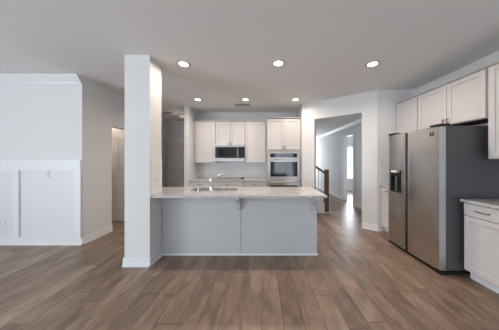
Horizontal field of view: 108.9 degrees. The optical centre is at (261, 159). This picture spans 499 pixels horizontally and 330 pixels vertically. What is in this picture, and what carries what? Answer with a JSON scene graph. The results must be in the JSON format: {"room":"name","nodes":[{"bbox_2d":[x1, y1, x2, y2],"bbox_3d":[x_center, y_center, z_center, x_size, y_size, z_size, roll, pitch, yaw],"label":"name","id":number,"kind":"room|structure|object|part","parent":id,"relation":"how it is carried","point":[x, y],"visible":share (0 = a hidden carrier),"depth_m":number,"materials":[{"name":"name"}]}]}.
{"room":"kitchen","nodes":[
{"label":"kitchen","id":0,"kind":"room"},
{"bbox_2d":[0,76,124,236],"bbox_3d":[-4.560,0.007,3.520,3.280,2.735,1.260,0,0,0],"label":"wall","id":1,"kind":"structure","parent":0,"point":[38,121],"depth_m":2.89,"materials":[{"name":"paint"}]},
{"bbox_2d":[1,219,5,225],"bbox_3d":[-4.185,1.015,2.879,0.072,0.120,0.009,0,0,0],"label":"wall outlet","id":2,"kind":"object","parent":1,"relation":"attached to","point":[3,221],"visible":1,"depth_m":2.88,"materials":[{"name":"plastic"}]},
{"bbox_2d":[0,170,72,235],"bbox_3d":[-4.510,0.700,2.887,3.180,1.070,0.006,0,0,0],"label":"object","id":3,"kind":"structure","parent":1,"relation":"attached to","point":[46,204],"depth_m":2.88,"materials":[{"name":"paint"}]},
{"bbox_2d":[0,160,81,238],"bbox_3d":[-4.510,0.636,2.869,3.180,1.278,0.042,0,0,0],"label":"trim","id":4,"kind":"structure","parent":1,"relation":"attached to","point":[16,166],"depth_m":2.86,"materials":[{"name":"paint"}]},
{"bbox_2d":[0,74,81,83],"bbox_3d":[-4.513,-1.298,2.849,3.175,0.125,0.082,0,0,0],"label":"trim","id":5,"kind":"structure","parent":1,"relation":"attached to","point":[4,78],"depth_m":2.85,"materials":[{"name":"paint"}]},
{"bbox_2d":[45,170,49,177],"bbox_3d":[-3.475,0.228,2.877,0.072,0.120,0.012,0,0,0],"label":"light switch","id":6,"kind":"object","parent":1,"relation":"attached to","point":[47,172],"visible":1,"depth_m":2.88,"materials":[{"name":"plastic"}]},
{"bbox_2d":[0,225,112,244],"bbox_3d":[-4.497,1.317,3.162,3.206,0.115,0.596,0,0,0],"label":"baseboard","id":7,"kind":"structure","parent":1,"relation":"attached to","point":[97,234],"depth_m":2.88,"materials":[{"name":"paint"}]},
{"bbox_2d":[112,132,124,220],"bbox_3d":[-3.465,0.370,3.960,0.790,1.990,0.110,0,0,0],"label":"door","id":8,"kind":"structure","parent":1,"relation":"in","point":[118,138],"depth_m":3.97,"materials":[{"name":"paint"}]},
{"bbox_2d":[112,129,124,131],"bbox_3d":[-3.465,0.340,4.000,0.930,2.070,0.060,0,0,0],"label":"trim","id":9,"kind":"structure","parent":1,"relation":"attached to","point":[113,130],"depth_m":3.97,"materials":[{"name":"paint"}]},
{"bbox_2d":[112,119,166,186],"bbox_3d":[-3.760,0.007,5.115,1.680,2.735,2.170,0,0,0],"label":"wall","id":10,"kind":"structure","parent":0,"point":[163,122],"depth_m":6.06,"materials":[{"name":"paint"}]},
{"bbox_2d":[125,55,160,256],"bbox_3d":[-1.617,0.007,2.440,0.326,2.735,0.270,0,0,0],"label":"wall pillar","id":11,"kind":"structure","parent":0,"point":[142,72],"depth_m":2.31,"materials":[{"name":"paint"}]},
{"bbox_2d":[122,247,162,266],"bbox_3d":[-1.617,1.317,2.427,0.378,0.115,0.296,0,0,0],"label":"baseboard","id":12,"kind":"structure","parent":11,"relation":"attached to","point":[127,261],"depth_m":2.29,"materials":[{"name":"paint"}]},
{"bbox_2d":[167,121,183,186],"bbox_3d":[-2.640,0.007,6.260,1.600,2.735,0.120,0,0,0],"label":"wall","id":13,"kind":"structure","parent":0,"point":[175,129],"depth_m":6.20,"materials":[{"name":"paint"}]},
{"bbox_2d":[168,139,183,186],"bbox_3d":[-2.760,0.325,6.183,0.980,2.100,0.035,0,0,0],"label":"trim","id":14,"kind":"structure","parent":13,"relation":"attached to","point":[169,140],"depth_m":6.17,"materials":[{"name":"paint"}]},
{"bbox_2d":[170,142,183,186],"bbox_3d":[-2.764,0.370,6.163,0.808,1.990,0.054,0,0,0],"label":"door","id":15,"kind":"structure","parent":13,"relation":"in","point":[177,148],"depth_m":6.15,"materials":[{"name":"paint"}]},
{"bbox_2d":[184,106,197,186],"bbox_3d":[-1.900,0.007,5.340,0.120,2.735,1.720,0,0,0],"label":"wall","id":16,"kind":"structure","parent":0,"point":[190,115],"depth_m":4.48,"materials":[{"name":"paint"}]},
{"bbox_2d":[151,159,197,194],"bbox_3d":[-1.668,0.244,3.698,0.096,0.509,2.781,0,0,-9],"label":"backsplash","id":17,"kind":"structure","parent":16,"relation":"attached to","point":[156,164],"depth_m":2.49,"materials":[{"name":"tile"}]},
{"bbox_2d":[193,122,195,162],"bbox_3d":[-1.808,-0.477,4.925,0.064,1.105,0.320,0,0,0],"label":"trim","id":18,"kind":"structure","parent":16,"relation":"attached to","point":[194,123],"depth_m":4.76,"materials":[{"name":"paint"}]},
{"bbox_2d":[198,112,295,177],"bbox_3d":[-0.365,0.007,5.150,2.950,2.735,0.120,0,0,0],"label":"wall","id":19,"kind":"structure","parent":0,"point":[201,115],"depth_m":5.09,"materials":[{"name":"paint"}]},
{"bbox_2d":[195,120,218,162],"bbox_3d":[-1.505,-0.488,4.910,0.540,1.127,0.355,0,0,0],"label":"upper cabinet","id":20,"kind":"object","parent":19,"relation":"attached to","point":[205,129],"visible":0.98,"depth_m":4.76,"materials":[{"name":"paint"}]},
{"bbox_3d":[-1.505,-1.041,4.749,0.540,0.022,0.032,0,0,0],"label":"moulding","id":21,"kind":"part","parent":20,"relation":"part of","materials":[{"name":"paint"}]},
{"bbox_2d":[216,120,244,144],"bbox_3d":[-0.845,-0.719,4.899,0.780,0.667,0.378,0,0,0],"label":"upper cabinet","id":22,"kind":"object","parent":19,"relation":"attached to","point":[228,132],"visible":0.8,"depth_m":4.76,"materials":[{"name":"paint"}]},
{"bbox_3d":[-1.037,-0.710,4.755,0.378,0.623,0.019,0,0,0],"label":"door","id":23,"kind":"part","parent":22,"relation":"part of","materials":[{"name":"paint"}]},
{"bbox_2d":[215,145,244,161],"bbox_3d":[-0.845,-0.180,4.860,0.770,0.440,0.450,0,0,0],"label":"microwave","id":24,"kind":"object","parent":22,"relation":"attached to","point":[223,153],"visible":0.94,"depth_m":4.68,"materials":[{"name":"grey metal"}]},
{"bbox_3d":[-0.938,-0.198,4.695,0.585,0.291,0.030,0,0,0],"label":"door","id":25,"kind":"part","parent":24,"relation":"part of","materials":[{"name":"black glass"}]},
{"bbox_3d":[-0.845,-0.005,4.695,0.770,0.090,0.030,0,0,0],"label":"rail","id":26,"kind":"part","parent":24,"relation":"part of","materials":[{"name":"silver metal"}]},
{"bbox_3d":[-0.845,-1.041,4.749,0.780,0.022,0.032,0,0,0],"label":"moulding","id":27,"kind":"part","parent":22,"relation":"part of","materials":[{"name":"paint"}]},
{"bbox_3d":[-0.653,-0.710,4.755,0.378,0.623,0.019,0,0,0],"label":"door","id":28,"kind":"part","parent":22,"relation":"part of","materials":[{"name":"paint"}]},
{"bbox_2d":[198,162,265,176],"bbox_3d":[-0.858,0.257,5.084,1.965,0.484,0.012,0,0,0],"label":"backsplash","id":29,"kind":"structure","parent":19,"relation":"attached to","point":[229,169],"depth_m":5.08,"materials":[{"name":"tile"}]},
{"bbox_2d":[245,120,265,162],"bbox_3d":[-0.175,-0.488,4.910,0.560,1.127,0.355,0,0,0],"label":"upper cabinet","id":30,"kind":"object","parent":19,"relation":"attached to","point":[255,130],"visible":1,"depth_m":4.76,"materials":[{"name":"paint"}]},
{"bbox_3d":[-0.175,-1.041,4.749,0.560,0.022,0.032,0,0,0],"label":"moulding","id":31,"kind":"part","parent":30,"relation":"part of","materials":[{"name":"paint"}]},
{"bbox_2d":[0,0,498,120],"bbox_3d":[0.000,-1.410,3.150,12.400,0.100,13.700,0,0,0],"label":"ceiling","id":32,"kind":"structure","parent":0,"point":[230,47],"depth_m":2.10,"materials":[{"name":"paint"}]},
{"bbox_2d":[176,60,190,67],"bbox_3d":[-1.110,-1.356,2.520,0.184,0.008,0.184,0,0,0],"label":"recessed light","id":33,"kind":"object","parent":32,"relation":"in","point":[181,63],"visible":1,"depth_m":2.50,"materials":[{"name":"white"}]},
{"bbox_2d":[235,104,249,105],"bbox_3d":[-0.480,-1.356,4.380,0.360,0.008,0.150,0,0,0],"label":"ceiling vent","id":34,"kind":"object","parent":32,"relation":"in","point":[235,104],"visible":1,"depth_m":4.38,"materials":[{"name":"metal"}]},
{"bbox_2d":[272,60,284,66],"bbox_3d":[0.230,-1.356,2.500,0.184,0.008,0.184,0,0,0],"label":"recessed light","id":35,"kind":"object","parent":32,"relation":"in","point":[277,63],"visible":1,"depth_m":2.50,"materials":[{"name":"white"}]},
{"bbox_2d":[365,60,379,67],"bbox_3d":[1.565,-1.356,2.520,0.184,0.008,0.184,0,0,0],"label":"recessed light","id":36,"kind":"object","parent":32,"relation":"in","point":[376,62],"visible":1,"depth_m":2.52,"materials":[{"name":"white"}]},
{"bbox_2d":[0,187,498,329],"bbox_3d":[0.000,1.425,3.150,12.400,0.100,13.700,0,0,0],"label":"floor","id":37,"kind":"structure","parent":0,"point":[357,279],"depth_m":1.92,"materials":[{"name":"brown wood"}]},
{"bbox_2d":[189,181,208,186],"bbox_3d":[-1.554,0.954,4.753,0.568,0.842,0.644,0,0,0],"label":"base cabinet","id":38,"kind":"object","parent":37,"relation":"on","point":[191,183],"visible":0.05,"depth_m":4.46,"materials":[{"name":"paint"}]},
{"bbox_2d":[189,178,265,180],"bbox_3d":[-0.860,0.515,4.756,1.943,0.031,0.642,0,0,0],"label":"countertop","id":39,"kind":"structure","parent":38,"relation":"on","point":[194,179],"depth_m":4.56,"materials":[{"name":"stone"}]},
{"bbox_2d":[217,177,245,179],"bbox_3d":[-0.845,0.483,4.755,0.770,0.034,0.534,0,0,0],"label":"cooktop","id":40,"kind":"object","parent":39,"relation":"in","point":[218,178],"visible":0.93,"depth_m":4.75,"materials":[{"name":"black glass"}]},
{"bbox_2d":[213,181,242,186],"bbox_3d":[-0.869,0.954,4.753,0.798,0.842,0.644,0,0,0],"label":"base cabinet","id":41,"kind":"object","parent":37,"relation":"on","point":[216,183],"visible":0.08,"depth_m":4.46,"materials":[{"name":"paint"}]},
{"bbox_2d":[161,198,318,254],"bbox_3d":[-0.491,0.936,2.713,2.597,0.878,0.680,0,0,0],"label":"kitchen island","id":42,"kind":"object","parent":37,"relation":"on","point":[189,226],"visible":0.68,"depth_m":2.58,"materials":[{"name":"paint"}]},
{"bbox_3d":[-0.888,0.925,2.583,1.126,0.856,0.012,0,0,0],"label":"bar panel","id":43,"kind":"part","parent":42,"relation":"part of","materials":[{"name":"paint"}]},
{"bbox_2d":[151,187,326,197],"bbox_3d":[-0.475,0.479,2.696,2.650,0.031,0.757,0,0,0],"label":"island countertop","id":44,"kind":"structure","parent":42,"relation":"on","point":[167,192],"depth_m":2.54,"materials":[{"name":"stone"}]},
{"bbox_2d":[194,190,235,190],"bbox_3d":[-0.750,0.588,2.842,0.720,0.181,0.285,0,0,0],"label":"sink","id":45,"kind":"object","parent":44,"relation":"in","point":[194,190],"visible":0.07,"depth_m":2.98,"materials":[{"name":"grey metal"}]},
{"bbox_2d":[209,174,224,191],"bbox_3d":[-0.686,0.335,2.698,0.258,0.259,0.075,0,0,-37],"label":"faucet","id":46,"kind":"object","parent":44,"relation":"on","point":[211,180],"visible":1,"depth_m":2.63,"materials":[{"name":"silver metal"}]},
{"bbox_3d":[-0.672,0.282,2.707,0.226,0.145,0.038,0,0,-37],"label":"spout","id":47,"kind":"part","parent":46,"relation":"part of","materials":[{"name":"silver metal"}]},
{"bbox_3d":[0.231,0.925,2.583,1.105,0.856,0.012,0,0,0],"label":"bar panel","id":48,"kind":"part","parent":42,"relation":"part of","materials":[{"name":"paint"}]},
{"bbox_3d":[0.789,0.925,2.804,0.012,0.856,0.462,0,0,0],"label":"panel","id":49,"kind":"part","parent":42,"relation":"part of","materials":[{"name":"paint"}]},
{"bbox_2d":[243,181,265,186],"bbox_3d":[-0.178,0.954,4.753,0.580,0.842,0.644,0,0,0],"label":"base cabinet","id":50,"kind":"object","parent":37,"relation":"on","point":[245,183],"visible":0.12,"depth_m":4.46,"materials":[{"name":"paint"}]},
{"bbox_2d":[266,117,300,186],"bbox_3d":[0.547,0.152,4.763,0.865,2.445,0.644,0,0,0],"label":"tall cabinet","id":51,"kind":"object","parent":37,"relation":"on","point":[283,134],"visible":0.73,"depth_m":4.49,"materials":[{"name":"paint"}]},
{"bbox_3d":[0.341,-0.642,4.484,0.406,0.769,0.019,0,0,0],"label":"door","id":52,"kind":"part","parent":51,"relation":"part of","materials":[{"name":"paint"}]},
{"bbox_2d":[269,153,298,186],"bbox_3d":[0.547,0.443,4.682,0.766,1.255,0.586,0,0,0],"label":"double oven","id":53,"kind":"object","parent":51,"relation":"in","point":[283,167],"visible":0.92,"depth_m":4.45,"materials":[{"name":"metal"}]},
{"bbox_3d":[0.547,-0.117,4.464,0.766,0.135,0.022,0,0,0],"label":"control panel","id":54,"kind":"part","parent":53,"relation":"part of","materials":[{"name":"silver metal"}]},
{"bbox_3d":[0.547,-1.058,4.475,0.865,0.025,0.040,0,0,0],"label":"moulding","id":55,"kind":"part","parent":51,"relation":"part of","materials":[{"name":"paint"}]},
{"bbox_3d":[0.754,-0.642,4.484,0.406,0.769,0.019,0,0,0],"label":"door","id":56,"kind":"part","parent":51,"relation":"part of","materials":[{"name":"paint"}]},
{"bbox_2d":[316,166,330,212],"bbox_3d":[1.458,0.753,5.150,0.685,1.244,1.060,0,0,0],"label":"stair railing","id":57,"kind":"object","parent":37,"relation":"on","point":[322,207],"depth_m":4.67,"materials":[{"name":"paint"}]},
{"bbox_3d":[1.702,0.812,4.697,0.115,1.125,0.115,0,0,0],"label":"newel post","id":58,"kind":"part","parent":57,"relation":"part of","materials":[{"name":"brown wood"}]},
{"bbox_2d":[382,186,387,231],"bbox_3d":[2.603,0.936,3.230,0.674,0.878,0.420,0,0,0],"label":"base cabinet","id":59,"kind":"object","parent":37,"relation":"on","point":[384,189],"visible":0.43,"depth_m":3.34,"materials":[{"name":"paint"}]},
{"bbox_3d":[2.309,0.580,3.229,0.019,0.147,0.395,0,0,0],"label":"drawer","id":60,"kind":"part","parent":59,"relation":"part of","materials":[{"name":"paint"}]},
{"bbox_2d":[388,123,498,274],"bbox_3d":[2.505,0.469,2.561,0.810,1.812,0.878,0,0,0],"label":"refrigerator","id":61,"kind":"object","parent":37,"relation":"on","point":[433,168],"visible":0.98,"depth_m":2.16,"materials":[{"name":"silver metal"}]},
{"bbox_3d":[2.107,0.367,2.792,0.014,0.235,0.015,0,0,0],"label":"dispenser lever","id":62,"kind":"part","parent":61,"relation":"part of","materials":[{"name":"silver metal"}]},
{"bbox_3d":[2.149,0.460,2.809,0.090,1.720,0.382,0,0,0],"label":"freezer door","id":63,"kind":"part","parent":61,"relation":"part of","materials":[{"name":"silver metal"}]},
{"bbox_3d":[2.165,0.460,2.595,0.070,1.720,0.046,0,0,0],"label":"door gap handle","id":64,"kind":"part","parent":61,"relation":"part of","materials":[{"name":"black plastic"}]},
{"bbox_3d":[2.149,0.460,2.349,0.091,1.720,0.447,0,0,0],"label":"door","id":65,"kind":"part","parent":61,"relation":"part of","materials":[{"name":"silver metal"}]},
{"bbox_2d":[464,203,498,293],"bbox_3d":[2.628,0.931,1.875,0.634,0.888,0.400,0,0,0],"label":"base cabinet","id":66,"kind":"object","parent":37,"relation":"on","point":[481,223],"visible":0.95,"depth_m":1.90,"materials":[{"name":"paint"}]},
{"bbox_2d":[460,199,498,208],"bbox_3d":[2.633,0.469,1.879,0.630,0.031,0.413,0,0,0],"label":"countertop","id":67,"kind":"structure","parent":66,"relation":"on","point":[491,203],"depth_m":1.95,"materials":[{"name":"stone"}]},
{"bbox_3d":[2.354,0.561,1.875,0.019,0.134,0.385,0,0,0],"label":"drawer","id":68,"kind":"part","parent":66,"relation":"part of","materials":[{"name":"paint"}]},
{"bbox_2d":[296,105,301,186],"bbox_3d":[1.048,0.007,4.732,0.125,2.735,0.715,0,0,0],"label":"wall","id":69,"kind":"structure","parent":0,"point":[299,112],"depth_m":4.44,"materials":[{"name":"paint"}]},
{"bbox_2d":[316,122,361,204],"bbox_3d":[2.860,0.007,6.685,0.120,2.735,6.230,0,0,0],"label":"wall","id":70,"kind":"structure","parent":0,"point":[328,147],"depth_m":6.60,"materials":[{"name":"paint"}]},
{"bbox_2d":[316,118,361,138],"bbox_3d":[2.765,-1.110,6.730,0.070,0.090,6.140,0,0,0],"label":"trim","id":71,"kind":"structure","parent":70,"relation":"attached to","point":[360,119],"depth_m":6.11,"materials":[{"name":"paint"}]},
{"bbox_2d":[342,132,353,204],"bbox_3d":[2.853,0.265,5.790,0.145,2.220,0.800,0,0,0],"label":"trim","id":72,"kind":"structure","parent":70,"relation":"attached to","point":[344,137],"depth_m":6.10,"materials":[{"name":"paint"}]},
{"bbox_2d":[316,114,361,136],"bbox_3d":[1.955,-1.195,6.700,1.690,0.080,6.200,0,0,0],"label":"ceiling","id":73,"kind":"structure","parent":0,"point":[323,126],"depth_m":5.48,"materials":[{"name":"paint"}]},
{"bbox_2d":[302,90,376,224],"bbox_3d":[1.659,0.007,3.942,1.592,2.735,0.110,0,0,36],"label":"wall","id":74,"kind":"structure","parent":0,"point":[365,103],"depth_m":3.60,"materials":[{"name":"paint"}]},
{"bbox_2d":[362,222,381,230],"bbox_3d":[1.630,1.317,3.880,1.620,0.115,0.063,0,0,35],"label":"baseboard","id":75,"kind":"structure","parent":74,"relation":"attached to","point":[368,226],"depth_m":3.50,"materials":[{"name":"paint"}]},
{"bbox_2d":[347,136,352,187],"bbox_3d":[4.510,0.007,6.310,3.180,2.735,3.620,0,0,0],"label":"wall","id":76,"kind":"structure","parent":0,"point":[349,139],"depth_m":8.00,"materials":[{"name":"paint"}]},
{"bbox_2d":[316,185,361,208],"bbox_3d":[3.996,1.317,7.250,4.260,0.115,6.426,0,0,-15],"label":"baseboard","id":77,"kind":"structure","parent":76,"relation":"attached to","point":[358,205],"depth_m":6.75,"materials":[{"name":"paint"}]},
{"bbox_2d":[347,145,352,180],"bbox_3d":[4.185,0.130,7.965,1.290,1.610,0.070,0,0,0],"label":"trim","id":78,"kind":"structure","parent":76,"relation":"attached to","point":[348,179],"depth_m":7.97,"materials":[{"name":"paint"}]},
{"bbox_2d":[377,90,413,230],"bbox_3d":[2.652,0.007,3.510,0.835,2.735,0.120,0,0,0],"label":"wall","id":79,"kind":"structure","parent":0,"point":[386,99],"depth_m":3.45,"materials":[{"name":"paint"}]},
{"bbox_2d":[380,160,387,183],"bbox_3d":[2.620,0.232,3.446,0.660,0.458,0.008,0,0,0],"label":"backsplash","id":80,"kind":"structure","parent":79,"relation":"attached to","point":[383,163],"depth_m":3.44,"materials":[{"name":"tile"}]},
{"bbox_2d":[414,51,498,125],"bbox_3d":[3.010,0.007,-0.075,0.120,2.735,7.050,0,0,0],"label":"wall","id":81,"kind":"structure","parent":0,"point":[493,57],"depth_m":2.62,"materials":[{"name":"paint"}]},
{"bbox_2d":[395,95,417,132],"bbox_3d":[2.748,-0.542,3.203,0.394,1.090,0.475,0,0,0],"label":"upper cabinet","id":82,"kind":"object","parent":81,"relation":"attached to","point":[407,109],"visible":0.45,"depth_m":3.18,"materials":[{"name":"paint"}]},
{"bbox_3d":[2.589,-1.076,3.203,0.032,0.022,0.475,0,0,0],"label":"moulding","id":83,"kind":"part","parent":82,"relation":"part of","materials":[{"name":"paint"}]},
{"bbox_2d":[417,66,487,129],"bbox_3d":[2.748,-0.784,2.507,0.394,0.606,0.911,0,0,0],"label":"upper cabinet","id":84,"kind":"object","parent":81,"relation":"attached to","point":[463,101],"visible":0.82,"depth_m":2.36,"materials":[{"name":"paint"}]},
{"bbox_3d":[2.595,-0.774,2.726,0.019,0.563,0.456,0,0,0],"label":"door","id":85,"kind":"part","parent":84,"relation":"part of","materials":[{"name":"paint"}]},
{"bbox_3d":[2.589,-1.076,2.507,0.032,0.022,0.911,0,0,0],"label":"moulding","id":86,"kind":"part","parent":84,"relation":"part of","materials":[{"name":"paint"}]},
{"bbox_3d":[2.595,-0.774,2.276,0.019,0.563,0.431,0,0,0],"label":"door","id":87,"kind":"part","parent":84,"relation":"part of","materials":[{"name":"paint"}]},
{"bbox_2d":[485,60,498,158],"bbox_3d":[2.748,-0.548,1.820,0.394,1.077,0.460,0,0,0],"label":"upper cabinet","id":88,"kind":"object","parent":81,"relation":"attached to","point":[493,68],"visible":1,"depth_m":1.99,"materials":[{"name":"paint"}]},
{"bbox_3d":[2.589,-1.076,1.820,0.032,0.022,0.460,0,0,0],"label":"moulding","id":89,"kind":"part","parent":88,"relation":"part of","materials":[{"name":"paint"}]}
]}

